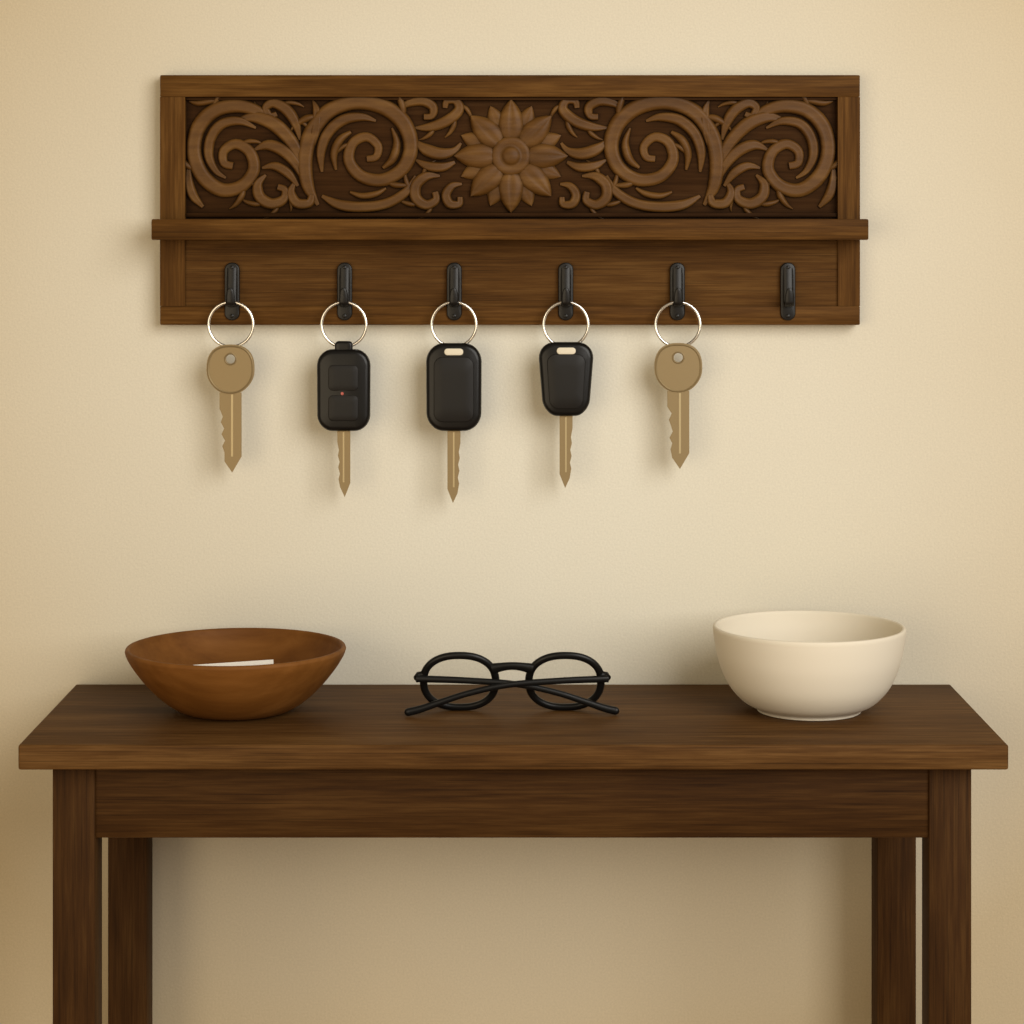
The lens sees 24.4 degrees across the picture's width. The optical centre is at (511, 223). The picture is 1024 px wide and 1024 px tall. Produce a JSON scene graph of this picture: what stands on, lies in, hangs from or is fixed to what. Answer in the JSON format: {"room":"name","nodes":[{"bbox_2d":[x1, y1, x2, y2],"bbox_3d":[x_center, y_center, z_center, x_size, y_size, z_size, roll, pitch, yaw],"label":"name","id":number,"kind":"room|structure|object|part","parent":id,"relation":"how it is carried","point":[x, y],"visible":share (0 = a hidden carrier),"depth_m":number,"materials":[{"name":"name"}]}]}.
{"room":"home entryway","nodes":[
{"label":"home entryway","id":0,"kind":"room"},
{"bbox_2d":[0,0,1023,1023],"bbox_3d":[0.000,-0.019,3.046,4.400,2.700,0.100,0,0,0],"label":"wall","id":1,"kind":"structure","parent":0,"point":[873,467],"depth_m":3.00,"materials":[{"name":"paint"}]},
{"bbox_2d":[151,75,867,324],"bbox_3d":[-0.003,-0.030,2.961,0.886,0.314,0.069,0,0,0],"label":"key rack","id":2,"kind":"object","parent":1,"relation":"attached to","point":[287,198],"visible":1,"depth_m":2.98,"materials":[{"name":"brown wood"}]},
{"bbox_2d":[206,301,254,471],"bbox_3d":[-0.351,0.203,2.957,0.060,0.214,0.009,0,0,0],"label":"key","id":3,"kind":"object","parent":2,"relation":"hanging from","point":[230,380],"visible":1,"depth_m":2.95,"materials":[{"name":"gold metal"}]},
{"bbox_2d":[317,301,370,496],"bbox_3d":[-0.210,0.218,2.955,0.067,0.245,0.021,0,0,0],"label":"key","id":4,"kind":"object","parent":2,"relation":"hanging from","point":[343,372],"visible":1,"depth_m":2.95,"materials":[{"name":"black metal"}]},
{"bbox_3d":[-0.210,0.297,2.956,0.016,0.086,0.002,0,0,0],"label":"key blade","id":5,"kind":"part","parent":4,"relation":"part of","materials":[{"name":"gold metal"}]},
{"bbox_2d":[426,301,481,501],"bbox_3d":[-0.072,0.222,2.956,0.069,0.252,0.021,0,0,0],"label":"key","id":6,"kind":"object","parent":2,"relation":"hanging from","point":[453,370],"visible":1,"depth_m":2.95,"materials":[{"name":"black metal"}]},
{"bbox_3d":[-0.072,0.301,2.956,0.016,0.094,0.002,0,0,0],"label":"key blade","id":7,"kind":"part","parent":6,"relation":"part of","materials":[{"name":"gold metal"}]},
{"bbox_3d":[-0.072,0.206,2.947,0.050,0.081,0.004,0,0,0],"label":"fob panel","id":8,"kind":"part","parent":6,"relation":"part of","materials":[{"name":"black plastic"}]},
{"bbox_3d":[-0.003,0.115,2.984,0.878,0.024,0.023,0,0,0],"label":"frame rail","id":9,"kind":"part","parent":2,"relation":"part of","materials":[{"name":"brown wood"}]},
{"bbox_3d":[-0.003,-0.173,2.984,0.878,0.028,0.023,0,0,0],"label":"frame rail","id":10,"kind":"part","parent":2,"relation":"part of","materials":[{"name":"brown wood"}]},
{"bbox_2d":[454,100,567,212],"bbox_3d":[-0.001,-0.086,2.976,0.144,0.144,0.012,0,0,0],"label":"flower","id":11,"kind":"object","parent":2,"relation":"on","point":[511,156],"depth_m":2.98,"materials":[{"name":"brown wood"}]},
{"bbox_2d":[539,301,592,486],"bbox_3d":[0.067,0.212,2.956,0.068,0.234,0.021,0,0,0],"label":"key","id":12,"kind":"object","parent":2,"relation":"hanging from","point":[566,368],"visible":1,"depth_m":2.95,"materials":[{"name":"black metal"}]},
{"bbox_3d":[0.067,0.196,2.947,0.048,0.068,0.004,0,0,0],"label":"fob panel","id":13,"kind":"part","parent":12,"relation":"part of","materials":[{"name":"black plastic"}]},
{"bbox_3d":[0.067,0.282,2.956,0.016,0.094,0.002,0,0,0],"label":"key blade","id":14,"kind":"part","parent":12,"relation":"part of","materials":[{"name":"gold metal"}]},
{"bbox_2d":[654,301,701,467],"bbox_3d":[0.207,0.201,2.957,0.060,0.210,0.009,0,0,0],"label":"key","id":15,"kind":"object","parent":2,"relation":"hanging from","point":[678,378],"visible":1,"depth_m":2.95,"materials":[{"name":"gold metal"}]},
{"bbox_3d":[0.000,1.356,1.246,4.400,0.050,3.700,0,0,0],"label":"floor","id":16,"kind":"structure","parent":0,"visible":0},
{"bbox_2d":[18,685,1007,1023],"bbox_3d":[0.002,0.956,2.816,1.104,0.750,0.349,0,0,0],"label":"console table","id":17,"kind":"object","parent":16,"relation":"on","point":[130,769],"visible":0.99,"depth_m":2.67,"materials":[{"name":"brown wood"}]},
{"bbox_3d":[-0.494,0.969,2.695,0.048,0.722,0.048,0,0,0],"label":"leg","id":18,"kind":"part","parent":17,"relation":"part of","materials":[{"name":"brown wood"}]},
{"bbox_3d":[-0.473,0.969,2.938,0.048,0.722,0.048,0,0,0],"label":"leg","id":19,"kind":"part","parent":17,"relation":"part of","materials":[{"name":"brown wood"}]},
{"bbox_2d":[125,628,345,719],"bbox_3d":[-0.329,0.542,2.825,0.262,0.077,0.262,0,0,16],"label":"wooden bowl","id":20,"kind":"object","parent":17,"relation":"on","point":[167,664],"visible":0.99,"depth_m":2.76,"materials":[{"name":"brown wood"}]},
{"bbox_2d":[199,660,273,665],"bbox_3d":[-0.333,0.546,2.837,0.098,0.040,0.050,0,0,-6],"label":"paper card","id":21,"kind":"object","parent":20,"relation":"in","point":[259,662],"visible":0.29,"depth_m":2.86,"materials":[{"name":"white paper"}]},
{"bbox_2d":[404,652,618,715],"bbox_3d":[0.000,0.543,2.810,0.254,0.076,0.042,0,0,0],"label":"eyeglasses","id":22,"kind":"object","parent":17,"relation":"on","point":[531,685],"visible":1,"depth_m":2.80,"materials":[{"name":"black plastic"}]},
{"bbox_2d":[713,610,905,720],"bbox_3d":[0.354,0.530,2.826,0.229,0.101,0.229,0,0,0],"label":"ceramic bowl","id":23,"kind":"object","parent":17,"relation":"on","point":[800,665],"visible":1,"depth_m":2.75,"materials":[{"name":"beige ceramic"}]},
{"bbox_3d":[0.473,0.969,2.938,0.048,0.722,0.048,0,0,0],"label":"leg","id":24,"kind":"part","parent":17,"relation":"part of","materials":[{"name":"brown wood"}]},
{"bbox_3d":[0.494,0.969,2.695,0.048,0.722,0.048,0,0,0],"label":"leg","id":25,"kind":"part","parent":17,"relation":"part of","materials":[{"name":"brown wood"}]}
]}

